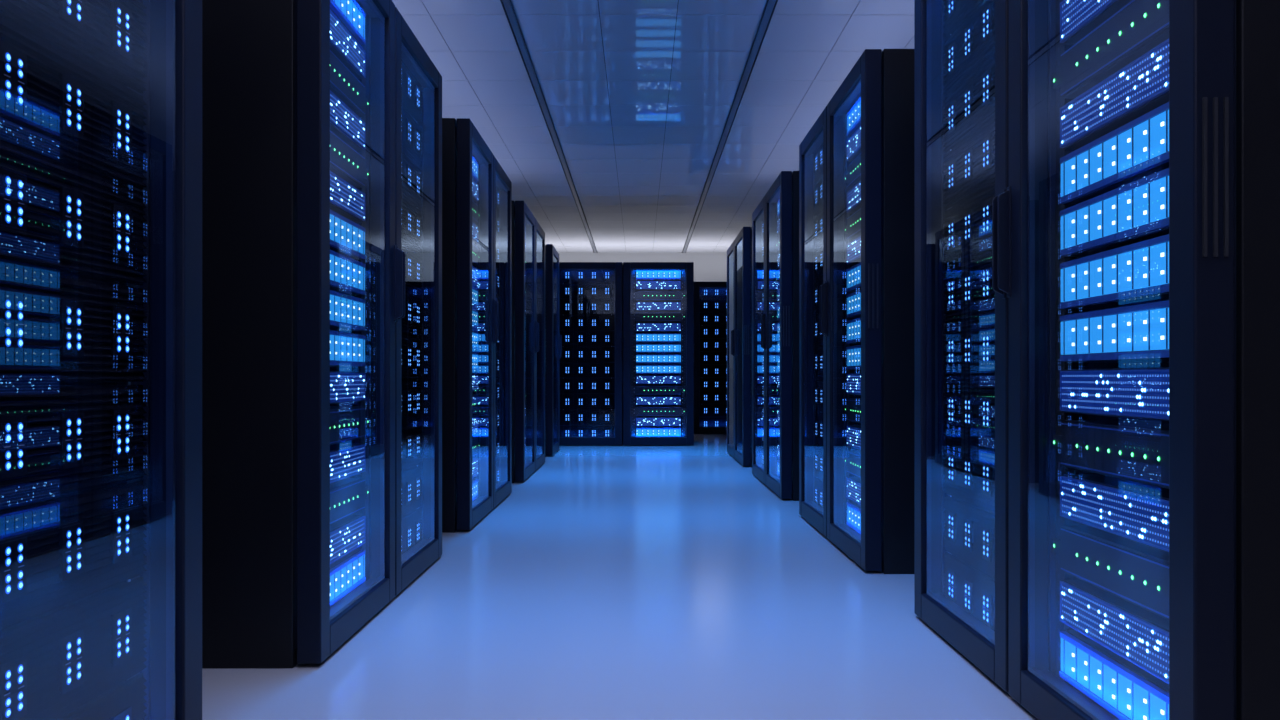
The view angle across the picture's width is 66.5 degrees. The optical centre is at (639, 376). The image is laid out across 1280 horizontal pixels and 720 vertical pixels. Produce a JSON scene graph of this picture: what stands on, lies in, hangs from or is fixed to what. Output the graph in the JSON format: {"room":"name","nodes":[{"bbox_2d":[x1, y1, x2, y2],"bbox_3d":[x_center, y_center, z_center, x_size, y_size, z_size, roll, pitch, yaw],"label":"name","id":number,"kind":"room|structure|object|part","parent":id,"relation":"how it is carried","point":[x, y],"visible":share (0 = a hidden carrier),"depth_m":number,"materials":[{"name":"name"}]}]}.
{"room":"server room","nodes":[
{"label":"server room","id":0,"kind":"room"},
{"bbox_2d":[202,434,1037,719],"bbox_3d":[0.000,0.875,6.050,6.400,0.100,22.100,0,0,0],"label":"floor","id":1,"kind":"structure","parent":0,"point":[622,582],"depth_m":3.23,"materials":[{"name":"grey"}]},
{"bbox_2d":[0,0,201,719],"bbox_3d":[-1.389,-0.278,1.600,1.030,2.206,0.851,0,0,0],"label":"tall cabinet","id":2,"kind":"object","parent":1,"relation":"on","point":[101,100],"visible":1,"depth_m":1.77,"materials":[{"name":"black paint"}]},
{"bbox_3d":[-0.999,-0.285,1.910,0.022,2.100,0.050,0,0,0],"label":"mounting rail","id":3,"kind":"part","parent":2,"relation":"part of","materials":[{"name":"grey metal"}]},
{"bbox_3d":[-0.939,-0.281,1.600,0.070,2.188,0.843,0,0,0],"label":"door","id":4,"kind":"part","parent":2,"relation":"part of","materials":[{"name":"black metal"}]},
{"bbox_2d":[202,0,402,667],"bbox_3d":[-1.389,-0.278,3.190,1.030,2.206,0.851,0,0,0],"label":"tall cabinet","id":5,"kind":"object","parent":1,"relation":"on","point":[302,264],"visible":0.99,"depth_m":2.77,"materials":[{"name":"black metal"}]},
{"bbox_3d":[-0.939,-0.281,3.190,0.070,2.188,0.843,0,0,0],"label":"door","id":6,"kind":"part","parent":5,"relation":"part of","materials":[{"name":"black glass"}]},
{"bbox_3d":[-0.979,0.666,3.191,0.011,0.079,0.538,0,0,0],"label":"blade","id":7,"kind":"part","parent":5,"relation":"part of","materials":[{"name":"blue"}]},
{"bbox_3d":[-0.979,-0.093,3.191,0.011,0.079,0.538,0,0,0],"label":"blade","id":8,"kind":"part","parent":5,"relation":"part of","materials":[{"name":"blue metal"}]},
{"bbox_3d":[-0.979,-0.220,3.191,0.011,0.079,0.538,0,0,0],"label":"blade","id":9,"kind":"part","parent":5,"relation":"part of","materials":[{"name":"blue"}]},
{"bbox_3d":[-0.979,-0.346,3.191,0.011,0.079,0.538,0,0,0],"label":"blade","id":10,"kind":"part","parent":5,"relation":"part of","materials":[{"name":"blue metal"}]},
{"bbox_3d":[-0.979,-0.473,3.191,0.011,0.079,0.538,0,0,0],"label":"blade","id":11,"kind":"part","parent":5,"relation":"part of","materials":[{"name":"blue"}]},
{"bbox_2d":[330,515,365,563],"bbox_3d":[-1.268,0.540,3.190,0.592,0.104,0.540,0,0,0],"label":"storage shelf","id":12,"kind":"object","parent":5,"relation":"attached to","point":[348,534],"depth_m":3.27,"materials":[{"name":"blue metal"}]},
{"bbox_2d":[330,443,365,483],"bbox_3d":[-1.268,0.287,3.190,0.592,0.104,0.540,0,0,0],"label":"storage shelf","id":13,"kind":"object","parent":5,"relation":"attached to","point":[347,460],"depth_m":3.28,"materials":[{"name":"blue metal"}]},
{"bbox_2d":[330,371,365,403],"bbox_3d":[-1.268,0.033,3.190,0.592,0.104,0.540,0,0,0],"label":"storage shelf","id":14,"kind":"object","parent":5,"relation":"attached to","point":[345,386],"depth_m":3.26,"materials":[{"name":"blue metal"}]},
{"bbox_2d":[330,171,365,221],"bbox_3d":[-1.268,-0.600,3.190,0.592,0.104,0.540,0,0,0],"label":"storage shelf","id":15,"kind":"object","parent":5,"relation":"attached to","point":[347,198],"depth_m":3.27,"materials":[{"name":"blue metal"}]},
{"bbox_2d":[330,90,365,150],"bbox_3d":[-1.268,-0.853,3.190,0.592,0.104,0.540,0,0,0],"label":"storage shelf","id":16,"kind":"object","parent":5,"relation":"attached to","point":[346,123],"depth_m":3.26,"materials":[{"name":"blue metal"}]},
{"bbox_2d":[330,10,365,78],"bbox_3d":[-1.268,-1.106,3.190,0.592,0.104,0.540,0,0,0],"label":"storage shelf","id":17,"kind":"object","parent":5,"relation":"attached to","point":[345,43],"depth_m":3.26,"materials":[{"name":"blue metal"}]},
{"bbox_2d":[330,478,367,524],"bbox_3d":[-1.189,0.413,3.214,0.430,0.112,0.596,0,0,0],"label":"switch","id":18,"kind":"object","parent":5,"relation":"attached to","point":[348,496],"depth_m":3.28,"materials":[{"name":"black"}]},
{"bbox_2d":[330,406,367,444],"bbox_3d":[-1.189,0.160,3.214,0.430,0.112,0.596,0,0,0],"label":"switch","id":19,"kind":"object","parent":5,"relation":"attached to","point":[347,423],"depth_m":3.28,"materials":[{"name":"black"}]},
{"bbox_2d":[330,130,367,187],"bbox_3d":[-1.189,-0.726,3.214,0.430,0.112,0.596,0,0,0],"label":"switch","id":20,"kind":"object","parent":5,"relation":"attached to","point":[347,159],"depth_m":3.28,"materials":[{"name":"black"}]},
{"bbox_2d":[330,50,367,115],"bbox_3d":[-1.189,-0.979,3.214,0.430,0.112,0.596,0,0,0],"label":"switch","id":21,"kind":"object","parent":5,"relation":"attached to","point":[345,84],"depth_m":3.27,"materials":[{"name":"black"}]},
{"bbox_3d":[-0.979,-1.233,3.191,0.011,0.079,0.538,0,0,0],"label":"blade","id":22,"kind":"part","parent":5,"relation":"part of","materials":[{"name":"blue"}]},
{"bbox_3d":[-0.999,-0.285,3.500,0.022,2.100,0.050,0,0,0],"label":"mounting rail","id":23,"kind":"part","parent":5,"relation":"part of","materials":[{"name":"grey metal"}]},
{"bbox_3d":[-0.890,-0.345,3.599,0.032,0.282,0.022,0,0,0],"label":"handle","id":24,"kind":"part","parent":5,"relation":"part of","materials":[{"name":"black metal"}]},
{"bbox_2d":[395,7,441,595],"bbox_3d":[-1.389,-0.278,4.046,1.030,2.206,0.851,0,0,0],"label":"tall cabinet","id":25,"kind":"object","parent":1,"relation":"on","point":[418,83],"visible":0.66,"depth_m":4.26,"materials":[{"name":"black paint"}]},
{"bbox_3d":[-0.890,-0.345,3.636,0.032,0.282,0.022,0,0,0],"label":"handle","id":26,"kind":"part","parent":25,"relation":"part of","materials":[{"name":"black metal"}]},
{"bbox_2d":[442,118,497,531],"bbox_3d":[-1.389,-0.278,5.610,1.030,2.206,0.851,0,0,0],"label":"tall cabinet","id":27,"kind":"object","parent":1,"relation":"on","point":[469,307],"visible":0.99,"depth_m":5.19,"materials":[{"name":"black metal"}]},
{"bbox_3d":[-0.939,-0.281,5.610,0.070,2.188,0.843,0,0,0],"label":"door","id":28,"kind":"part","parent":27,"relation":"part of","materials":[{"name":"black glass"}]},
{"bbox_3d":[-0.916,-0.286,5.610,0.005,2.030,0.685,0,0,0],"label":"glass pane","id":29,"kind":"part","parent":27,"relation":"part of","materials":[{"name":"clear glass"}]},
{"bbox_3d":[-0.890,-0.345,6.019,0.032,0.282,0.022,0,0,0],"label":"handle","id":30,"kind":"part","parent":27,"relation":"part of","materials":[{"name":"black metal"}]},
{"bbox_2d":[493,155,511,507],"bbox_3d":[-1.389,-0.278,6.466,1.030,2.206,0.851,0,0,0],"label":"tall cabinet","id":31,"kind":"object","parent":1,"relation":"on","point":[502,185],"visible":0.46,"depth_m":6.47,"materials":[{"name":"black paint"}]},
{"bbox_3d":[-0.890,-0.345,6.056,0.032,0.282,0.022,0,0,0],"label":"handle","id":32,"kind":"part","parent":31,"relation":"part of","materials":[{"name":"black metal"}]},
{"bbox_3d":[-0.916,-0.286,6.466,0.005,2.030,0.685,0,0,0],"label":"glass pane","id":33,"kind":"part","parent":31,"relation":"part of","materials":[{"name":"clear glass"}]},
{"bbox_2d":[512,200,538,482],"bbox_3d":[-1.389,-0.278,8.028,1.030,2.206,0.851,0,0,0],"label":"tall cabinet","id":34,"kind":"object","parent":1,"relation":"on","point":[525,330],"visible":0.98,"depth_m":7.65,"materials":[{"name":"black metal"}]},
{"bbox_3d":[-0.916,-0.286,8.028,0.005,2.030,0.685,0,0,0],"label":"glass pane","id":35,"kind":"part","parent":34,"relation":"part of","materials":[{"name":"clear glass"}]},
{"bbox_3d":[-0.890,-0.345,8.438,0.032,0.282,0.022,0,0,0],"label":"handle","id":36,"kind":"part","parent":34,"relation":"part of","materials":[{"name":"black metal"}]},
{"bbox_2d":[535,218,544,470],"bbox_3d":[-1.389,-0.278,8.884,1.030,2.206,0.851,0,0,0],"label":"tall cabinet","id":37,"kind":"object","parent":1,"relation":"on","point":[539,233],"visible":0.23,"depth_m":8.97,"materials":[{"name":"black metal"}]},
{"bbox_3d":[-0.916,-0.286,8.884,0.005,2.030,0.685,0,0,0],"label":"glass pane","id":38,"kind":"part","parent":37,"relation":"part of","materials":[{"name":"clear glass"}]},
{"bbox_2d":[545,244,561,455],"bbox_3d":[-1.389,-0.278,10.528,1.030,2.206,0.851,0,0,0],"label":"tall cabinet","id":39,"kind":"object","parent":1,"relation":"on","point":[553,339],"visible":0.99,"depth_m":10.15,"materials":[{"name":"black metal"}]},
{"bbox_3d":[-0.916,-0.286,10.528,0.005,2.030,0.685,0,0,0],"label":"glass pane","id":40,"kind":"part","parent":39,"relation":"part of","materials":[{"name":"clear glass"}]},
{"bbox_3d":[-0.890,-0.345,10.938,0.032,0.282,0.022,0,0,0],"label":"handle","id":41,"kind":"part","parent":39,"relation":"part of","materials":[{"name":"black metal"}]},
{"bbox_2d":[559,262,622,445],"bbox_3d":[-0.634,-0.278,12.175,0.851,2.206,1.030,0,0,0],"label":"tall cabinet","id":42,"kind":"object","parent":1,"relation":"on","point":[590,293],"visible":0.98,"depth_m":11.76,"materials":[{"name":"black metal"}]},
{"bbox_3d":[-0.225,-0.345,11.676,0.022,0.282,0.032,0,0,0],"label":"handle","id":43,"kind":"part","parent":42,"relation":"part of","materials":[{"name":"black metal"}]},
{"bbox_2d":[623,262,693,445],"bbox_3d":[0.222,-0.278,12.175,0.851,2.206,1.030,0,0,0],"label":"tall cabinet","id":44,"kind":"object","parent":1,"relation":"on","point":[658,297],"visible":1,"depth_m":11.76,"materials":[{"name":"black metal"}]},
{"bbox_3d":[-0.188,-0.345,11.676,0.022,0.282,0.032,0,0,0],"label":"handle","id":45,"kind":"part","parent":44,"relation":"part of","materials":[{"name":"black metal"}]},
{"bbox_3d":[-0.088,-0.285,11.785,0.050,2.100,0.022,0,0,0],"label":"mounting rail","id":46,"kind":"part","parent":44,"relation":"part of","materials":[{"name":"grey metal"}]},
{"bbox_2d":[636,416,680,425],"bbox_3d":[0.222,0.540,12.054,0.540,0.104,0.592,0,0,0],"label":"server","id":47,"kind":"object","parent":44,"relation":"attached to","point":[640,420],"depth_m":11.76,"materials":[{"name":"blue metal"}]},
{"bbox_2d":[636,396,680,404],"bbox_3d":[0.222,0.287,12.054,0.540,0.104,0.592,0,0,0],"label":"storage shelf","id":48,"kind":"object","parent":44,"relation":"attached to","point":[640,400],"depth_m":11.76,"materials":[{"name":"blue metal"}]},
{"bbox_2d":[636,375,680,383],"bbox_3d":[0.222,0.033,12.054,0.540,0.104,0.592,0,0,0],"label":"storage shelf","id":49,"kind":"object","parent":44,"relation":"attached to","point":[640,379],"depth_m":11.76,"materials":[{"name":"blue metal"}]},
{"bbox_2d":[636,323,680,332],"bbox_3d":[0.222,-0.600,12.054,0.540,0.104,0.592,0,0,0],"label":"storage shelf","id":50,"kind":"object","parent":44,"relation":"attached to","point":[640,327],"depth_m":11.76,"materials":[{"name":"blue metal"}]},
{"bbox_2d":[636,302,680,311],"bbox_3d":[0.222,-0.853,12.054,0.540,0.104,0.592,0,0,0],"label":"storage shelf","id":51,"kind":"object","parent":44,"relation":"attached to","point":[640,306],"depth_m":11.76,"materials":[{"name":"blue metal"}]},
{"bbox_2d":[636,281,680,290],"bbox_3d":[0.222,-1.106,12.054,0.540,0.104,0.592,0,0,0],"label":"storage shelf","id":52,"kind":"object","parent":44,"relation":"attached to","point":[640,285],"depth_m":11.76,"materials":[{"name":"blue metal"}]},
{"bbox_3d":[0.223,0.666,11.765,0.538,0.079,0.011,0,0,0],"label":"blade","id":53,"kind":"part","parent":44,"relation":"part of","materials":[{"name":"blue metal"}]},
{"bbox_3d":[0.223,-0.093,11.765,0.538,0.079,0.011,0,0,0],"label":"blade","id":54,"kind":"part","parent":44,"relation":"part of","materials":[{"name":"blue plastic"}]},
{"bbox_3d":[0.223,-0.220,11.765,0.538,0.079,0.011,0,0,0],"label":"blade","id":55,"kind":"part","parent":44,"relation":"part of","materials":[{"name":"blue plastic"}]},
{"bbox_3d":[0.223,-0.346,11.765,0.538,0.079,0.011,0,0,0],"label":"blade","id":56,"kind":"part","parent":44,"relation":"part of","materials":[{"name":"blue metal"}]},
{"bbox_3d":[0.223,-0.473,11.765,0.538,0.079,0.011,0,0,0],"label":"blade","id":57,"kind":"part","parent":44,"relation":"part of","materials":[{"name":"blue metal"}]},
{"bbox_3d":[0.223,-1.233,11.765,0.538,0.079,0.011,0,0,0],"label":"blade","id":58,"kind":"part","parent":44,"relation":"part of","materials":[{"name":"blue"}]},
{"bbox_2d":[636,406,684,415],"bbox_3d":[0.245,0.413,11.975,0.596,0.112,0.430,0,0,0],"label":"switch","id":59,"kind":"object","parent":44,"relation":"attached to","point":[640,410],"depth_m":11.76,"materials":[{"name":"black metal"}]},
{"bbox_2d":[636,385,684,394],"bbox_3d":[0.245,0.160,11.975,0.596,0.112,0.430,0,0,0],"label":"switch","id":60,"kind":"object","parent":44,"relation":"attached to","point":[640,389],"depth_m":11.76,"materials":[{"name":"black metal"}]},
{"bbox_2d":[636,312,684,322],"bbox_3d":[0.245,-0.726,11.975,0.596,0.112,0.430,0,0,0],"label":"switch","id":61,"kind":"object","parent":44,"relation":"attached to","point":[641,317],"depth_m":11.76,"materials":[{"name":"black metal"}]},
{"bbox_2d":[636,291,684,301],"bbox_3d":[0.245,-0.979,11.975,0.596,0.112,0.430,0,0,0],"label":"switch","id":62,"kind":"object","parent":44,"relation":"attached to","point":[641,296],"depth_m":11.76,"materials":[{"name":"black metal"}]},
{"bbox_3d":[0.531,-0.285,11.785,0.050,2.100,0.022,0,0,0],"label":"mounting rail","id":63,"kind":"part","parent":44,"relation":"part of","materials":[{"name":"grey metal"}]},
{"bbox_2d":[694,282,726,433],"bbox_3d":[1.190,-0.278,14.555,0.851,2.206,1.030,0,0,0],"label":"tall cabinet","id":64,"kind":"object","parent":1,"relation":"on","point":[710,298],"visible":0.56,"depth_m":14.14,"materials":[{"name":"black metal"}]},
{"bbox_2d":[727,241,733,456],"bbox_3d":[1.428,-0.278,10.204,1.030,2.206,0.851,0,0,0],"label":"tall cabinet","id":65,"kind":"object","parent":1,"relation":"on","point":[730,252],"visible":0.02,"depth_m":10.29,"materials":[{"name":"black metal"}]},
{"bbox_3d":[0.956,-0.286,10.204,0.005,2.030,0.685,0,0,0],"label":"glass pane","id":66,"kind":"part","parent":65,"relation":"part of","materials":[{"name":"clear glass"}]},
{"bbox_2d":[731,227,751,466],"bbox_3d":[1.428,-0.278,9.348,1.031,2.206,0.853,0,0,0],"label":"tall cabinet","id":67,"kind":"object","parent":1,"relation":"on","point":[741,336],"visible":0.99,"depth_m":8.95,"materials":[{"name":"black paint"}]},
{"bbox_3d":[0.929,-0.345,9.758,0.032,0.282,0.022,0,0,0],"label":"handle","id":68,"kind":"part","parent":67,"relation":"part of","materials":[{"name":"black metal"}]},
{"bbox_3d":[0.956,-0.286,9.348,0.005,2.030,0.685,0,0,0],"label":"glass pane","id":69,"kind":"part","parent":67,"relation":"part of","materials":[{"name":"clear glass"}]},
{"bbox_2d":[752,196,764,483],"bbox_3d":[1.428,-0.278,7.794,1.030,2.206,0.851,0,0,0],"label":"tall cabinet","id":70,"kind":"object","parent":1,"relation":"on","point":[758,216],"visible":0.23,"depth_m":7.86,"materials":[{"name":"black metal"}]},
{"bbox_3d":[0.956,-0.286,7.794,0.005,2.030,0.685,0,0,0],"label":"glass pane","id":71,"kind":"part","parent":70,"relation":"part of","materials":[{"name":"clear glass"}]},
{"bbox_2d":[761,171,798,500],"bbox_3d":[1.428,-0.278,6.938,1.031,2.206,0.853,0,0,0],"label":"tall cabinet","id":72,"kind":"object","parent":1,"relation":"on","point":[780,320],"visible":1,"depth_m":6.52,"materials":[{"name":"black metal"}]},
{"bbox_3d":[0.929,-0.345,7.348,0.032,0.282,0.022,0,0,0],"label":"handle","id":73,"kind":"part","parent":72,"relation":"part of","materials":[{"name":"black metal"}]},
{"bbox_3d":[0.956,-0.286,6.938,0.005,2.030,0.685,0,0,0],"label":"glass pane","id":74,"kind":"part","parent":72,"relation":"part of","materials":[{"name":"clear glass"}]},
{"bbox_2d":[799,106,826,536],"bbox_3d":[1.428,-0.278,5.369,1.030,2.206,0.851,0,0,0],"label":"tall cabinet","id":75,"kind":"object","parent":1,"relation":"on","point":[813,148],"visible":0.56,"depth_m":5.37,"materials":[{"name":"black paint"}]},
{"bbox_3d":[0.956,-0.286,5.369,0.005,2.030,0.685,0,0,0],"label":"glass pane","id":76,"kind":"part","parent":75,"relation":"part of","materials":[{"name":"clear glass"}]},
{"bbox_3d":[0.929,-0.345,4.960,0.032,0.282,0.022,0,0,0],"label":"handle","id":77,"kind":"part","parent":75,"relation":"part of","materials":[{"name":"black metal"}]},
{"bbox_2d":[821,49,913,573],"bbox_3d":[1.428,-0.278,4.513,1.031,2.206,0.853,0,0,0],"label":"tall cabinet","id":78,"kind":"object","parent":1,"relation":"on","point":[867,294],"visible":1,"depth_m":4.09,"materials":[{"name":"black metal"}]},
{"bbox_3d":[0.929,-0.345,4.923,0.032,0.282,0.022,0,0,0],"label":"handle","id":79,"kind":"part","parent":78,"relation":"part of","materials":[{"name":"black metal"}]},
{"bbox_3d":[0.956,-0.286,4.513,0.005,2.030,0.685,0,0,0],"label":"glass pane","id":80,"kind":"part","parent":78,"relation":"part of","materials":[{"name":"clear glass"}]},
{"bbox_3d":[1.038,-0.285,4.823,0.022,2.100,0.050,0,0,0],"label":"mounting rail","id":81,"kind":"part","parent":78,"relation":"part of","materials":[{"name":"grey metal"}]},
{"bbox_2d":[845,450,860,477],"bbox_3d":[1.228,0.413,4.537,0.430,0.112,0.596,0,0,0],"label":"switch","id":82,"kind":"object","parent":78,"relation":"attached to","point":[853,459],"depth_m":4.67,"materials":[{"name":"black"}]},
{"bbox_2d":[845,398,860,423],"bbox_3d":[1.228,0.160,4.537,0.430,0.112,0.596,0,0,0],"label":"switch","id":83,"kind":"object","parent":78,"relation":"attached to","point":[853,408],"depth_m":4.65,"materials":[{"name":"black metal"}]},
{"bbox_2d":[845,208,860,239],"bbox_3d":[1.228,-0.726,4.537,0.430,0.112,0.596,0,0,0],"label":"switch","id":84,"kind":"object","parent":78,"relation":"attached to","point":[853,228],"depth_m":4.67,"materials":[{"name":"black"}]},
{"bbox_2d":[845,153,860,187],"bbox_3d":[1.228,-0.979,4.537,0.430,0.112,0.596,0,0,0],"label":"switch","id":85,"kind":"object","parent":78,"relation":"attached to","point":[853,176],"depth_m":4.65,"materials":[{"name":"black"}]},
{"bbox_2d":[847,477,860,504],"bbox_3d":[1.307,0.540,4.513,0.592,0.104,0.540,0,0,0],"label":"server","id":86,"kind":"object","parent":78,"relation":"attached to","point":[853,483],"depth_m":4.65,"materials":[{"name":"blue metal"}]},
{"bbox_2d":[847,425,860,449],"bbox_3d":[1.307,0.287,4.513,0.592,0.104,0.540,0,0,0],"label":"server","id":87,"kind":"object","parent":78,"relation":"attached to","point":[853,431],"depth_m":4.64,"materials":[{"name":"blue metal"}]},
{"bbox_2d":[847,373,860,394],"bbox_3d":[1.307,0.033,4.513,0.592,0.104,0.540,0,0,0],"label":"storage shelf","id":88,"kind":"object","parent":78,"relation":"attached to","point":[853,379],"depth_m":4.63,"materials":[{"name":"blue metal"}]},
{"bbox_2d":[847,236,860,264],"bbox_3d":[1.307,-0.600,4.513,0.592,0.104,0.540,0,0,0],"label":"storage shelf","id":89,"kind":"object","parent":78,"relation":"attached to","point":[854,245],"depth_m":4.64,"materials":[{"name":"blue metal"}]},
{"bbox_2d":[847,181,860,212],"bbox_3d":[1.307,-0.853,4.513,0.592,0.104,0.540,0,0,0],"label":"storage shelf","id":90,"kind":"object","parent":78,"relation":"attached to","point":[854,193],"depth_m":4.64,"materials":[{"name":"blue metal"}]},
{"bbox_2d":[847,125,860,161],"bbox_3d":[1.307,-1.106,4.513,0.592,0.104,0.540,0,0,0],"label":"storage shelf","id":91,"kind":"object","parent":78,"relation":"attached to","point":[854,141],"depth_m":4.64,"materials":[{"name":"blue metal"}]},
{"bbox_3d":[1.018,0.666,4.514,0.011,0.079,0.538,0,0,0],"label":"blade","id":92,"kind":"part","parent":78,"relation":"part of","materials":[{"name":"blue"}]},
{"bbox_3d":[1.018,-0.093,4.514,0.011,0.079,0.538,0,0,0],"label":"blade","id":93,"kind":"part","parent":78,"relation":"part of","materials":[{"name":"blue"}]},
{"bbox_3d":[1.018,-0.220,4.514,0.011,0.079,0.538,0,0,0],"label":"blade","id":94,"kind":"part","parent":78,"relation":"part of","materials":[{"name":"blue"}]},
{"bbox_3d":[1.018,-0.346,4.514,0.011,0.079,0.538,0,0,0],"label":"blade","id":95,"kind":"part","parent":78,"relation":"part of","materials":[{"name":"blue metal"}]},
{"bbox_3d":[1.018,-0.473,4.514,0.011,0.079,0.538,0,0,0],"label":"blade","id":96,"kind":"part","parent":78,"relation":"part of","materials":[{"name":"blue metal"}]},
{"bbox_3d":[1.018,-1.233,4.514,0.011,0.079,0.538,0,0,0],"label":"blade","id":97,"kind":"part","parent":78,"relation":"part of","materials":[{"name":"blue metal"}]},
{"bbox_3d":[0.978,-0.281,4.513,0.070,2.188,0.843,0,0,0],"label":"door","id":98,"kind":"part","parent":78,"relation":"part of","materials":[{"name":"black glass"}]},
{"bbox_2d":[914,0,1007,691],"bbox_3d":[1.428,-0.278,2.939,1.030,2.206,0.851,0,0,0],"label":"tall cabinet","id":99,"kind":"object","parent":1,"relation":"on","point":[961,46],"visible":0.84,"depth_m":3.09,"materials":[{"name":"black metal"}]},
{"bbox_3d":[1.038,-0.285,3.249,0.022,2.100,0.050,0,0,0],"label":"mounting rail","id":100,"kind":"part","parent":99,"relation":"part of","materials":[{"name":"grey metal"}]},
{"bbox_3d":[0.929,-0.345,2.530,0.032,0.282,0.022,0,0,0],"label":"handle","id":101,"kind":"part","parent":99,"relation":"part of","materials":[{"name":"black metal"}]},
{"bbox_2d":[997,0,1279,719],"bbox_3d":[1.428,-0.278,2.083,1.031,2.206,0.853,0,0,0],"label":"tall cabinet","id":102,"kind":"object","parent":1,"relation":"on","point":[1138,214],"visible":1,"depth_m":1.97,"materials":[{"name":"black metal"}]},
{"bbox_3d":[0.929,-0.345,2.493,0.032,0.282,0.022,0,0,0],"label":"handle","id":103,"kind":"part","parent":102,"relation":"part of","materials":[{"name":"black metal"}]},
{"bbox_3d":[1.038,-0.285,2.393,0.022,2.100,0.050,0,0,0],"label":"mounting rail","id":104,"kind":"part","parent":102,"relation":"part of","materials":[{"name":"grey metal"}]},
{"bbox_2d":[1060,0,1130,43],"bbox_3d":[1.307,-0.853,2.083,0.592,0.104,0.540,0,0,0],"label":"storage shelf","id":105,"kind":"object","parent":102,"relation":"attached to","point":[1078,18],"depth_m":2.25,"materials":[{"name":"blue metal"}]},
{"bbox_2d":[1053,525,1168,619],"bbox_3d":[1.228,0.413,2.107,0.430,0.112,0.596,0,0,0],"label":"switch","id":106,"kind":"object","parent":102,"relation":"attached to","point":[1137,573],"depth_m":2.09,"materials":[{"name":"black"}]},
{"bbox_2d":[1053,420,1168,488],"bbox_3d":[1.228,0.160,2.107,0.430,0.112,0.596,0,0,0],"label":"switch","id":107,"kind":"object","parent":102,"relation":"attached to","point":[1131,450],"depth_m":2.10,"materials":[{"name":"black metal"}]},
{"bbox_2d":[1053,0,1168,98],"bbox_3d":[1.228,-0.726,2.107,0.430,0.112,0.596,0,0,0],"label":"switch","id":108,"kind":"object","parent":102,"relation":"attached to","point":[1139,26],"depth_m":2.11,"materials":[{"name":"black"}]},
{"bbox_2d":[1060,580,1168,683],"bbox_3d":[1.307,0.540,2.083,0.592,0.104,0.540,0,0,0],"label":"server","id":109,"kind":"object","parent":102,"relation":"attached to","point":[1136,634],"depth_m":2.08,"materials":[{"name":"blue metal"}]},
{"bbox_2d":[1060,474,1168,552],"bbox_3d":[1.307,0.287,2.083,0.592,0.104,0.540,0,0,0],"label":"server","id":110,"kind":"object","parent":102,"relation":"attached to","point":[1138,512],"depth_m":2.09,"materials":[{"name":"blue metal"}]},
{"bbox_2d":[1060,367,1168,420],"bbox_3d":[1.307,0.033,2.083,0.592,0.104,0.540,0,0,0],"label":"storage shelf","id":111,"kind":"object","parent":102,"relation":"attached to","point":[1137,393],"depth_m":2.08,"materials":[{"name":"blue metal"}]},
{"bbox_2d":[1060,38,1168,149],"bbox_3d":[1.307,-0.600,2.083,0.592,0.104,0.540,0,0,0],"label":"storage shelf","id":112,"kind":"object","parent":102,"relation":"attached to","point":[1141,86],"depth_m":2.08,"materials":[{"name":"blue metal"}]},
{"bbox_3d":[1.018,0.666,2.084,0.011,0.079,0.538,0,0,0],"label":"blade","id":113,"kind":"part","parent":102,"relation":"part of","materials":[{"name":"blue"}]},
{"bbox_3d":[1.018,-0.093,2.084,0.011,0.079,0.538,0,0,0],"label":"blade","id":114,"kind":"part","parent":102,"relation":"part of","materials":[{"name":"blue metal"}]},
{"bbox_3d":[1.018,-0.220,2.084,0.011,0.079,0.538,0,0,0],"label":"blade","id":115,"kind":"part","parent":102,"relation":"part of","materials":[{"name":"blue"}]},
{"bbox_3d":[1.018,-0.346,2.084,0.011,0.079,0.538,0,0,0],"label":"blade","id":116,"kind":"part","parent":102,"relation":"part of","materials":[{"name":"blue"}]},
{"bbox_3d":[1.018,-0.473,2.084,0.011,0.079,0.538,0,0,0],"label":"blade","id":117,"kind":"part","parent":102,"relation":"part of","materials":[{"name":"blue metal"}]},
{"bbox_2d":[559,253,726,281],"bbox_3d":[0.000,-0.727,17.150,6.400,3.104,0.100,0,0,0],"label":"wall","id":118,"kind":"structure","parent":0,"point":[708,267],"depth_m":17.10,"materials":[{"name":"grey paint"}]},
{"bbox_2d":[392,0,913,252],"bbox_3d":[0.000,-2.229,6.050,6.400,0.100,22.100,0,0,0],"label":"ceiling","id":119,"kind":"structure","parent":0,"point":[639,95],"depth_m":7.56,"materials":[{"name":"grey"}]},
{"bbox_2d":[500,0,596,252],"bbox_3d":[-0.775,-2.178,6.050,0.060,0.023,22.099,0,0,0],"label":"rail","id":120,"kind":"object","parent":119,"relation":"attached to","point":[507,5],"visible":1,"depth_m":7.55,"materials":[{"name":"grey metal"}]},
{"bbox_2d":[682,0,777,252],"bbox_3d":[0.765,-2.178,6.050,0.060,0.023,22.099,0,0,0],"label":"rail","id":121,"kind":"object","parent":119,"relation":"attached to","point":[770,6],"visible":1,"depth_m":7.55,"materials":[{"name":"grey metal"}]}
]}

